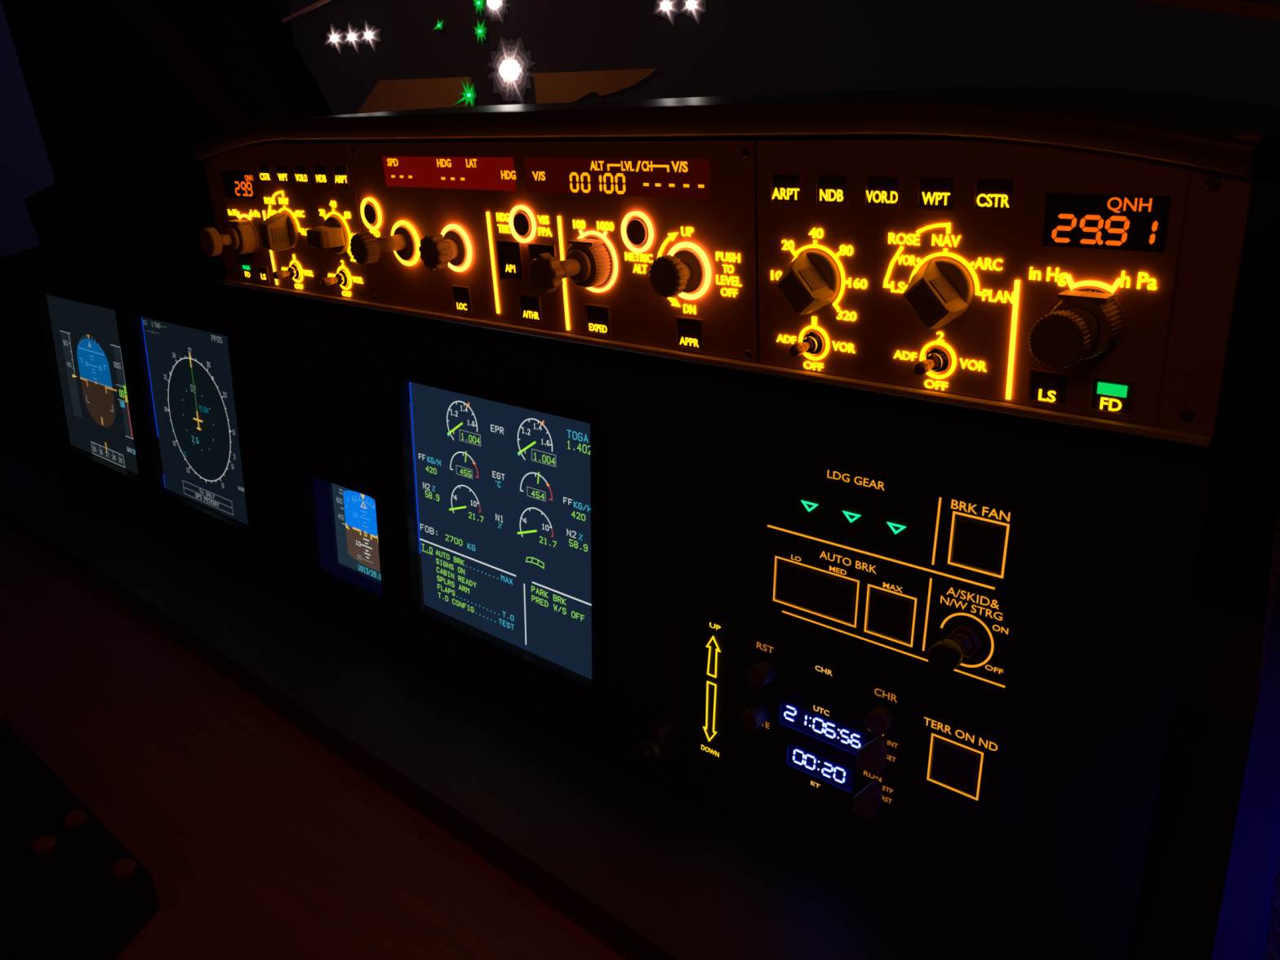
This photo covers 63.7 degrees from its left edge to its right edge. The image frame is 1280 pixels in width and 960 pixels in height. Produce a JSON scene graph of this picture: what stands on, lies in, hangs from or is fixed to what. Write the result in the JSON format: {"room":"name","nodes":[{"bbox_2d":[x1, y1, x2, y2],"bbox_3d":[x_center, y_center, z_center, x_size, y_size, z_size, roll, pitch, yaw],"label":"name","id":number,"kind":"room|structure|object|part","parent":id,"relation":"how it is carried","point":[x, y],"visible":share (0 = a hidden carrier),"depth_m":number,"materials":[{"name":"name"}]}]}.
{"room":"control cabin","nodes":[
{"label":"control cabin","id":0,"kind":"room"},
{"bbox_2d":[0,0,410,485],"bbox_3d":[-1.940,-0.687,1.837,0.100,2.450,3.800,15,28,39],"label":"wall","id":1,"kind":"structure","parent":0,"point":[25,168],"depth_m":2.37,"materials":[{"name":"paint"}]},
{"bbox_2d":[0,0,227,474],"bbox_3d":[-1.146,-0.380,1.958,1.772,1.002,0.020,15,28,39],"label":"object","id":2,"kind":"object","parent":1,"relation":"attached to","point":[119,128],"visible":0.47,"depth_m":1.58,"materials":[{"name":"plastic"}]},
{"bbox_2d":[108,0,333,130],"bbox_3d":[-0.508,-0.491,1.197,0.420,0.206,0.058,15,28,39],"label":"pillar","id":3,"kind":"structure","parent":2,"relation":"attached to","point":[239,59],"depth_m":1.12,"materials":[{"name":"plastic"}]},
{"bbox_2d":[281,0,331,23],"bbox_3d":[-0.807,-1.139,2.499,0.580,0.096,0.010,15,28,39],"label":"strip","id":4,"kind":"object","parent":1,"relation":"attached to","point":[320,2],"visible":0.44,"depth_m":2.50,"materials":[{"name":"black metal"}]},
{"bbox_2d":[1192,211,1279,620],"bbox_3d":[0.883,-0.875,1.890,4.200,2.450,0.100,15,28,39],"label":"wall","id":5,"kind":"structure","parent":0,"point":[1233,575],"depth_m":1.96,"materials":[{"name":"paint"}]},
{"bbox_2d":[1255,515,1279,959],"bbox_3d":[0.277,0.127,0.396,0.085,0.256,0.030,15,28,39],"label":"wall","id":6,"kind":"structure","parent":0,"point":[1272,952],"depth_m":0.39,"materials":[{"name":"paint"}]},
{"bbox_2d":[0,440,1253,959],"bbox_3d":[-0.158,0.100,0.840,1.236,0.018,0.354,15,28,39],"label":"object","id":7,"kind":"structure","parent":6,"relation":"attached to","point":[660,875],"depth_m":0.59,"materials":[{"name":"black plastic"}]},
{"bbox_2d":[24,251,1220,959],"bbox_3d":[-0.214,-0.004,0.748,1.108,0.248,0.029,15,28,39],"label":"panel","id":8,"kind":"object","parent":7,"relation":"on","point":[677,447],"visible":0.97,"depth_m":0.52,"materials":[{"name":"paint"}]},
{"bbox_2d":[46,294,138,475],"bbox_3d":[-0.545,-0.099,1.034,0.169,0.162,0.024,15,28,39],"label":"display","id":9,"kind":"object","parent":8,"relation":"attached to","point":[86,338],"visible":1,"depth_m":1.03,"materials":[{"name":"glass"}]},
{"bbox_2d":[141,316,248,525],"bbox_3d":[-0.385,-0.054,0.900,0.157,0.163,0.024,15,28,39],"label":"display","id":10,"kind":"object","parent":8,"relation":"attached to","point":[189,369],"visible":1,"depth_m":0.89,"materials":[{"name":"glass"}]},
{"bbox_2d":[311,475,382,596],"bbox_3d":[-0.212,0.039,0.769,0.088,0.078,0.018,15,28,39],"label":"display","id":11,"kind":"object","parent":8,"relation":"attached to","point":[354,513],"visible":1,"depth_m":0.77,"materials":[{"name":"glass"}]},
{"bbox_2d":[408,382,591,680],"bbox_3d":[-0.086,0.027,0.652,0.166,0.161,0.024,15,28,39],"label":"display","id":12,"kind":"object","parent":8,"relation":"attached to","point":[503,491],"visible":1,"depth_m":0.64,"materials":[{"name":"glass"}]},
{"bbox_2d":[636,586,734,797],"bbox_3d":[0.021,0.118,0.550,0.052,0.108,0.034,15,28,39],"label":"panel","id":13,"kind":"object","parent":8,"relation":"attached to","point":[695,644],"visible":1,"depth_m":0.56,"materials":[{"name":"paint"}]},
{"bbox_3d":[0.013,0.144,0.570,0.005,0.022,0.014,15,23,39],"label":"lever arm","id":14,"kind":"part","parent":13,"relation":"part of","materials":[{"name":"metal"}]},
{"bbox_2d":[191,85,1279,447],"bbox_3d":[-0.020,-0.137,0.529,0.610,0.105,0.118,15,28,39],"label":"glareshield","id":15,"kind":"object","parent":8,"relation":"on","point":[1232,148],"visible":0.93,"depth_m":0.34,"materials":[{"name":"paint"}]},
{"bbox_2d":[200,142,373,302],"bbox_3d":[-0.223,-0.155,0.620,0.153,0.088,0.033,15,28,39],"label":"control panel","id":16,"kind":"object","parent":15,"relation":"on","point":[292,211],"visible":0.96,"depth_m":0.62,"materials":[{"name":"paint"}]},
{"bbox_3d":[-0.256,-0.156,0.662,0.023,0.023,0.010,15,28,39],"label":"knob","id":17,"kind":"part","parent":16,"relation":"part of","materials":[{"name":"plastic"}]},
{"bbox_3d":[-0.260,-0.138,0.680,0.013,0.011,0.001,15,28,39],"label":"button frame","id":18,"kind":"part","parent":16,"relation":"part of","materials":[{"name":"paint"}]},
{"bbox_2d":[242,265,250,270],"bbox_3d":[-0.259,-0.140,0.678,0.009,0.002,0.001,15,28,39],"label":"light","id":19,"kind":"object","parent":16,"relation":"on","point":[244,267],"depth_m":0.68,"materials":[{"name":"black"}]},
{"bbox_3d":[-0.244,-0.133,0.667,0.013,0.010,0.001,15,28,39],"label":"button frame","id":20,"kind":"part","parent":16,"relation":"part of","materials":[{"name":"paint"}]},
{"bbox_3d":[-0.229,-0.187,0.629,0.014,0.011,0.001,15,28,39],"label":"button frame","id":21,"kind":"part","parent":16,"relation":"part of","materials":[{"name":"paint"}]},
{"bbox_2d":[262,210,278,284],"bbox_3d":[-0.234,-0.146,0.651,0.002,0.046,0.001,15,28,39],"label":"light","id":22,"kind":"object","parent":16,"relation":"attached to","point":[270,258],"depth_m":0.66,"materials":[{"name":"yellow plastic"}]},
{"bbox_3d":[-0.214,-0.183,0.616,0.014,0.011,0.001,15,28,39],"label":"button frame","id":23,"kind":"part","parent":16,"relation":"part of","materials":[{"name":"paint"}]},
{"bbox_2d":[272,263,301,279],"bbox_3d":[-0.218,-0.127,0.635,0.009,0.009,0.016,15,28,39],"label":"toggle switch","id":24,"kind":"object","parent":16,"relation":"attached to","point":[289,271],"depth_m":0.64,"materials":[{"name":"metal"}]},
{"bbox_3d":[-0.216,-0.153,0.630,0.022,0.022,0.003,15,28,39],"label":"rotary knob","id":25,"kind":"part","parent":16,"relation":"part of","materials":[{"name":"plastic"}]},
{"bbox_2d":[288,260,303,282],"bbox_3d":[-0.213,-0.129,0.640,0.014,0.014,0.001,15,28,39],"label":"ring light","id":26,"kind":"object","parent":16,"relation":"on","point":[295,267],"depth_m":0.64,"materials":[{"name":"yellow plastic"}]},
{"bbox_3d":[-0.198,-0.179,0.603,0.014,0.011,0.001,15,28,39],"label":"button frame","id":27,"kind":"part","parent":16,"relation":"part of","materials":[{"name":"paint"}]},
{"bbox_3d":[-0.183,-0.175,0.590,0.014,0.011,0.001,15,28,39],"label":"button frame","id":28,"kind":"part","parent":16,"relation":"part of","materials":[{"name":"paint"}]},
{"bbox_2d":[320,270,349,286],"bbox_3d":[-0.179,-0.117,0.602,0.009,0.009,0.016,15,28,39],"label":"toggle switch","id":29,"kind":"object","parent":16,"relation":"attached to","point":[335,277],"depth_m":0.60,"materials":[{"name":"metal"}]},
{"bbox_3d":[-0.176,-0.142,0.597,0.022,0.022,0.003,15,28,39],"label":"rotary knob","id":30,"kind":"part","parent":16,"relation":"part of","materials":[{"name":"plastic"}]},
{"bbox_3d":[-0.168,-0.171,0.578,0.014,0.011,0.001,15,28,39],"label":"button frame","id":31,"kind":"part","parent":16,"relation":"part of","materials":[{"name":"paint"}]},
{"bbox_2d":[336,266,351,289],"bbox_3d":[-0.174,-0.119,0.607,0.014,0.014,0.001,15,28,39],"label":"ring light","id":32,"kind":"object","parent":16,"relation":"on","point":[344,273],"depth_m":0.60,"materials":[{"name":"yellow plastic"}]},
{"bbox_2d":[349,139,759,362],"bbox_3d":[-0.065,-0.112,0.485,0.270,0.088,0.038,15,28,39],"label":"control panel","id":33,"kind":"object","parent":15,"relation":"on","point":[646,242],"visible":1,"depth_m":0.47,"materials":[{"name":"paint"}]},
{"bbox_2d":[360,197,382,230],"bbox_3d":[-0.149,-0.147,0.570,0.018,0.018,0.002,15,28,39],"label":"ring light","id":34,"kind":"object","parent":33,"relation":"on","point":[371,208],"depth_m":0.57,"materials":[{"name":"yellow plastic"}]},
{"bbox_2d":[391,220,420,266],"bbox_3d":[-0.127,-0.128,0.557,0.024,0.024,0.002,15,28,39],"label":"ring light","id":35,"kind":"object","parent":33,"relation":"on","point":[405,234],"depth_m":0.55,"materials":[{"name":"yellow plastic"}]},
{"bbox_2d":[440,223,471,271],"bbox_3d":[-0.095,-0.119,0.530,0.024,0.024,0.002,15,28,39],"label":"ring light","id":36,"kind":"object","parent":33,"relation":"on","point":[456,237],"depth_m":0.52,"materials":[{"name":"yellow plastic"}]},
{"bbox_3d":[-0.093,-0.095,0.541,0.015,0.014,0.001,15,28,39],"label":"button frame","id":37,"kind":"part","parent":33,"relation":"part of","materials":[{"name":"paint"}]},
{"bbox_2d":[485,212,499,313],"bbox_3d":[-0.073,-0.108,0.516,0.002,0.050,0.001,15,28,39],"label":"light","id":38,"kind":"object","parent":33,"relation":"attached to","point":[492,219],"depth_m":0.52,"materials":[{"name":"yellow plastic"}]},
{"bbox_3d":[-0.064,-0.108,0.507,0.017,0.019,0.001,15,28,39],"label":"button frame","id":39,"kind":"part","parent":33,"relation":"part of","materials":[{"name":"paint"}]},
{"bbox_2d":[508,204,536,243],"bbox_3d":[-0.056,-0.122,0.492,0.018,0.018,0.002,15,28,39],"label":"ring light","id":40,"kind":"object","parent":33,"relation":"on","point":[522,218],"depth_m":0.49,"materials":[{"name":"yellow plastic"}]},
{"bbox_3d":[-0.054,-0.085,0.508,0.015,0.014,0.001,15,28,39],"label":"button frame","id":41,"kind":"part","parent":33,"relation":"part of","materials":[{"name":"paint"}]},
{"bbox_3d":[-0.046,-0.103,0.492,0.018,0.019,0.001,15,28,39],"label":"button frame","id":42,"kind":"part","parent":33,"relation":"part of","materials":[{"name":"paint"}]},
{"bbox_2d":[556,216,569,330],"bbox_3d":[-0.036,-0.097,0.485,0.002,0.053,0.001,15,28,39],"label":"light","id":43,"kind":"object","parent":33,"relation":"attached to","point":[562,222],"depth_m":0.49,"materials":[{"name":"yellow plastic"}]},
{"bbox_3d":[-0.024,-0.098,0.466,0.023,0.023,0.010,15,28,39],"label":"knob","id":44,"kind":"part","parent":33,"relation":"part of","materials":[{"name":"plastic"}]},
{"bbox_2d":[577,229,617,292],"bbox_3d":[-0.021,-0.099,0.469,0.028,0.028,0.001,15,28,39],"label":"ring light","id":45,"kind":"object","parent":33,"relation":"on","point":[599,247],"depth_m":0.46,"materials":[{"name":"yellow"}]},
{"bbox_3d":[-0.019,-0.074,0.479,0.015,0.014,0.001,15,28,39],"label":"button frame","id":46,"kind":"part","parent":33,"relation":"part of","materials":[{"name":"paint"}]},
{"bbox_2d":[621,211,653,253],"bbox_3d":[-0.001,-0.107,0.447,0.018,0.018,0.002,15,28,39],"label":"ring light","id":47,"kind":"object","parent":33,"relation":"on","point":[637,227],"depth_m":0.45,"materials":[{"name":"yellow plastic"}]},
{"bbox_2d":[666,241,711,299],"bbox_3d":[0.020,-0.088,0.434,0.024,0.024,0.002,15,28,39],"label":"ring light","id":48,"kind":"object","parent":33,"relation":"on","point":[695,257],"depth_m":0.43,"materials":[{"name":"yellow plastic"}]},
{"bbox_3d":[0.021,-0.063,0.445,0.015,0.014,0.001,15,28,39],"label":"button frame","id":49,"kind":"part","parent":33,"relation":"part of","materials":[{"name":"paint"}]},
{"bbox_2d":[191,85,1279,181],"bbox_3d":[-0.022,-0.171,0.516,0.610,0.032,0.118,15,28,39],"label":"hood","id":50,"kind":"object","parent":15,"relation":"attached to","point":[1221,140],"depth_m":0.37,"materials":[{"name":"black plastic"}]},
{"bbox_2d":[756,138,1191,426],"bbox_3d":[0.096,-0.070,0.353,0.154,0.088,0.033,15,28,39],"label":"control panel","id":51,"kind":"object","parent":15,"relation":"on","point":[1027,273],"visible":1,"depth_m":0.35,"materials":[{"name":"paint"}]},
{"bbox_3d":[0.055,-0.111,0.391,0.014,0.011,0.001,15,28,39],"label":"button frame","id":52,"kind":"part","parent":51,"relation":"part of","materials":[{"name":"paint"}]},
{"bbox_2d":[788,330,824,356],"bbox_3d":[0.063,-0.051,0.400,0.009,0.009,0.016,15,28,39],"label":"toggle switch","id":53,"kind":"object","parent":51,"relation":"attached to","point":[801,343],"depth_m":0.40,"materials":[{"name":"metal"}]},
{"bbox_2d":[798,325,830,360],"bbox_3d":[0.068,-0.054,0.405,0.014,0.014,0.001,15,28,39],"label":"ring light","id":54,"kind":"object","parent":51,"relation":"on","point":[815,340],"depth_m":0.40,"materials":[{"name":"yellow plastic"}]},
{"bbox_3d":[0.066,-0.077,0.395,0.022,0.022,0.003,15,28,39],"label":"rotary knob","id":55,"kind":"part","parent":51,"relation":"part of","materials":[{"name":"plastic"}]},
{"bbox_3d":[0.070,-0.106,0.379,0.014,0.011,0.001,15,28,39],"label":"button frame","id":56,"kind":"part","parent":51,"relation":"part of","materials":[{"name":"paint"}]},
{"bbox_3d":[0.086,-0.102,0.366,0.014,0.011,0.001,15,28,39],"label":"button frame","id":57,"kind":"part","parent":51,"relation":"part of","materials":[{"name":"paint"}]},
{"bbox_2d":[913,346,951,375],"bbox_3d":[0.103,-0.041,0.367,0.009,0.009,0.016,15,28,39],"label":"toggle switch","id":58,"kind":"object","parent":51,"relation":"attached to","point":[927,361],"depth_m":0.37,"materials":[{"name":"metal"}]},
{"bbox_3d":[0.101,-0.098,0.353,0.014,0.011,0.001,15,28,39],"label":"button frame","id":59,"kind":"part","parent":51,"relation":"part of","materials":[{"name":"paint"}]},
{"bbox_2d":[919,341,956,378],"bbox_3d":[0.107,-0.043,0.372,0.014,0.014,0.001,15,28,39],"label":"ring light","id":60,"kind":"object","parent":51,"relation":"on","point":[940,357],"depth_m":0.37,"materials":[{"name":"yellow plastic"}]},
{"bbox_3d":[0.106,-0.066,0.361,0.022,0.022,0.003,15,28,39],"label":"rotary knob","id":61,"kind":"part","parent":51,"relation":"part of","materials":[{"name":"plastic"}]},
{"bbox_3d":[0.117,-0.094,0.340,0.014,0.011,0.001,15,28,39],"label":"button frame","id":62,"kind":"part","parent":51,"relation":"part of","materials":[{"name":"paint"}]},
{"bbox_2d":[1005,280,1020,399],"bbox_3d":[0.127,-0.047,0.351,0.002,0.041,0.001,15,28,39],"label":"light","id":63,"kind":"object","parent":51,"relation":"attached to","point":[1012,286],"depth_m":0.35,"materials":[{"name":"yellow plastic"}]},
{"bbox_3d":[0.138,-0.031,0.348,0.013,0.011,0.001,15,28,39],"label":"button frame","id":64,"kind":"part","parent":51,"relation":"part of","materials":[{"name":"paint"}]},
{"bbox_3d":[0.142,-0.049,0.330,0.023,0.023,0.010,15,28,39],"label":"knob","id":65,"kind":"part","parent":51,"relation":"part of","materials":[{"name":"plastic"}]},
{"bbox_3d":[0.153,-0.027,0.335,0.014,0.012,0.001,15,28,39],"label":"button frame","id":66,"kind":"part","parent":51,"relation":"part of","materials":[{"name":"paint"}]},
{"bbox_2d":[1097,382,1127,397],"bbox_3d":[0.153,-0.029,0.334,0.009,0.004,0.001,15,28,39],"label":"light","id":67,"kind":"object","parent":51,"relation":"on","point":[1104,389],"depth_m":0.33,"materials":[{"name":"green plastic"}]},
{"bbox_2d":[1137,0,1279,21],"bbox_3d":[0.195,-0.163,0.416,0.218,0.117,0.030,15,28,39],"label":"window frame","id":68,"kind":"structure","parent":15,"relation":"on","point":[1251,8],"depth_m":0.37,"materials":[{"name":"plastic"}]},
{"bbox_2d":[733,623,913,847],"bbox_3d":[0.084,0.125,0.505,0.096,0.086,0.017,15,28,39],"label":"clock","id":69,"kind":"object","parent":8,"relation":"attached to","point":[828,734],"visible":1,"depth_m":0.50,"materials":[{"name":"paint"}]},
{"bbox_2d":[758,444,1048,697],"bbox_3d":[0.102,0.041,0.451,0.134,0.084,0.033,15,28,39],"label":"panel","id":70,"kind":"object","parent":8,"relation":"attached to","point":[944,577],"visible":1,"depth_m":0.45,"materials":[{"name":"paint"}]},
{"bbox_2d":[800,500,817,511],"bbox_3d":[0.079,0.013,0.479,0.009,0.005,0.001,15,22,39],"label":"light","id":71,"kind":"object","parent":70,"relation":"on","point":[804,503],"depth_m":0.48,"materials":[{"name":"green plastic"}]},
{"bbox_2d":[842,511,861,522],"bbox_3d":[0.095,0.017,0.465,0.009,0.005,0.001,15,22,39],"label":"light","id":72,"kind":"object","parent":70,"relation":"on","point":[846,513],"depth_m":0.47,"materials":[{"name":"green plastic"}]},
{"bbox_2d":[886,521,906,533],"bbox_3d":[0.112,0.022,0.451,0.009,0.005,0.001,15,22,39],"label":"light","id":73,"kind":"object","parent":70,"relation":"on","point":[890,524],"depth_m":0.45,"materials":[{"name":"green plastic"}]},
{"bbox_2d":[927,624,982,673],"bbox_3d":[0.131,0.071,0.432,0.014,0.015,0.026,15,28,39],"label":"toggle switch","id":74,"kind":"object","parent":70,"relation":"attached to","point":[951,648],"depth_m":0.44,"materials":[{"name":"plastic"}]},
{"bbox_2d":[907,700,1017,825],"bbox_3d":[0.141,0.125,0.457,0.046,0.043,0.006,15,28,39],"label":"switch panel","id":75,"kind":"object","parent":8,"relation":"attached to","point":[966,763],"visible":1,"depth_m":0.45,"materials":[{"name":"paint"}]},
{"bbox_2d":[1211,578,1279,959],"bbox_3d":[0.231,0.126,0.381,0.018,0.214,0.020,15,28,39],"label":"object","id":76,"kind":"structure","parent":6,"relation":"attached to","point":[1242,926],"depth_m":0.38,"materials":[{"name":"paint"}]},
{"bbox_3d":[-0.329,0.912,1.015,4.200,0.100,4.000,15,28,39],"label":"floor","id":77,"kind":"structure","parent":0,"visible":0},
{"bbox_2d":[0,403,1265,959],"bbox_3d":[-0.028,0.502,0.849,1.604,0.750,0.780,15,28,39],"label":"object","id":78,"kind":"structure","parent":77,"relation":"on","point":[257,838],"depth_m":0.63,"materials":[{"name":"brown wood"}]},
{"bbox_2d":[0,715,160,959],"bbox_3d":[-0.372,0.205,0.596,0.306,0.026,0.089,15,28,39],"label":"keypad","id":79,"kind":"object","parent":78,"relation":"on","point":[70,890],"visible":1,"depth_m":0.55,"materials":[{"name":"plastic"}]},
{"bbox_2d":[288,0,1279,115],"bbox_3d":[0.302,-0.635,1.710,3.050,2.200,0.061,15,28,39],"label":"projection screen","id":80,"kind":"object","parent":77,"relation":"on","point":[698,48],"visible":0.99,"depth_m":1.71,"materials":[{"name":"fabric"}]},
{"bbox_2d":[324,22,346,55],"bbox_3d":[-0.732,-1.060,2.477,0.104,0.075,0.001,15,28,39],"label":"light","id":81,"kind":"object","parent":80,"relation":"attached to","point":[335,33],"depth_m":2.47,"materials":[{"name":"white"}]},
{"bbox_2d":[342,21,364,53],"bbox_3d":[-0.679,-1.043,2.431,0.100,0.074,0.005,15,28,39],"label":"light","id":82,"kind":"object","parent":80,"relation":"attached to","point":[353,32],"depth_m":2.43,"materials":[{"name":"white"}]},
{"bbox_2d":[360,19,381,52],"bbox_3d":[-0.627,-1.029,2.390,0.097,0.073,0.001,15,28,39],"label":"light","id":83,"kind":"object","parent":80,"relation":"attached to","point":[370,29],"depth_m":2.39,"materials":[{"name":"white"}]},
{"bbox_2d":[356,76,471,113],"bbox_3d":[-0.637,-0.816,2.491,0.752,0.276,0.003,15,28,39],"label":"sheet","id":84,"kind":"object","parent":80,"relation":"attached to","point":[386,95],"visible":0.36,"depth_m":2.34,"materials":[{"name":"brown"}]},
{"bbox_2d":[432,19,444,30],"bbox_3d":[-0.434,-0.980,2.217,0.044,0.022,0.001,15,28,39],"label":"light","id":85,"kind":"object","parent":80,"relation":"attached to","point":[437,24],"depth_m":2.22,"materials":[{"name":"green"}]},
{"bbox_2d":[453,75,476,106],"bbox_3d":[-0.382,-0.837,2.231,0.083,0.070,0.001,15,28,39],"label":"light","id":86,"kind":"object","parent":80,"relation":"attached to","point":[469,95],"depth_m":2.22,"materials":[{"name":"green"}]},
{"bbox_2d":[472,0,485,16],"bbox_3d":[-0.330,-0.979,2.119,0.043,0.052,0.001,15,28,39],"label":"light","id":87,"kind":"object","parent":80,"relation":"attached to","point":[478,6],"depth_m":2.13,"materials":[{"name":"green"}]},
{"bbox_2d":[473,18,486,43],"bbox_3d":[-0.331,-0.930,2.141,0.043,0.053,0.001,15,28,39],"label":"light","id":88,"kind":"object","parent":80,"relation":"attached to","point":[479,24],"depth_m":2.15,"materials":[{"name":"green"}]},
{"bbox_2d":[484,0,511,24],"bbox_3d":[-0.295,-0.971,2.099,0.098,0.081,0.001,15,28,39],"label":"light","id":89,"kind":"object","parent":80,"relation":"attached to","point":[495,11],"depth_m":2.10,"materials":[{"name":"white"}]},
{"bbox_2d":[486,36,535,104],"bbox_3d":[-0.267,-0.844,2.129,0.153,0.134,0.001,15,28,39],"label":"light","id":90,"kind":"object","parent":80,"relation":"attached to","point":[510,60],"depth_m":2.13,"materials":[{"name":"white"}]},
{"bbox_2d":[533,68,657,103],"bbox_3d":[-0.085,-0.698,2.016,0.329,0.195,0.003,15,28,39],"label":"windshield wiper","id":91,"kind":"object","parent":80,"relation":"attached to","point":[565,86],"visible":0.76,"depth_m":2.01,"materials":[{"name":"brown"}]},
{"bbox_2d":[653,0,680,26],"bbox_3d":[0.048,-0.840,1.830,0.065,0.067,0.001,15,28,39],"label":"light","id":92,"kind":"object","parent":80,"relation":"attached to","point":[665,12],"depth_m":1.83,"materials":[{"name":"white"}]},
{"bbox_2d":[680,0,706,25],"bbox_3d":[0.091,-0.826,1.795,0.062,0.066,0.001,15,28,39],"label":"light","id":93,"kind":"object","parent":80,"relation":"attached to","point":[692,12],"depth_m":1.80,"materials":[{"name":"white"}]}
]}

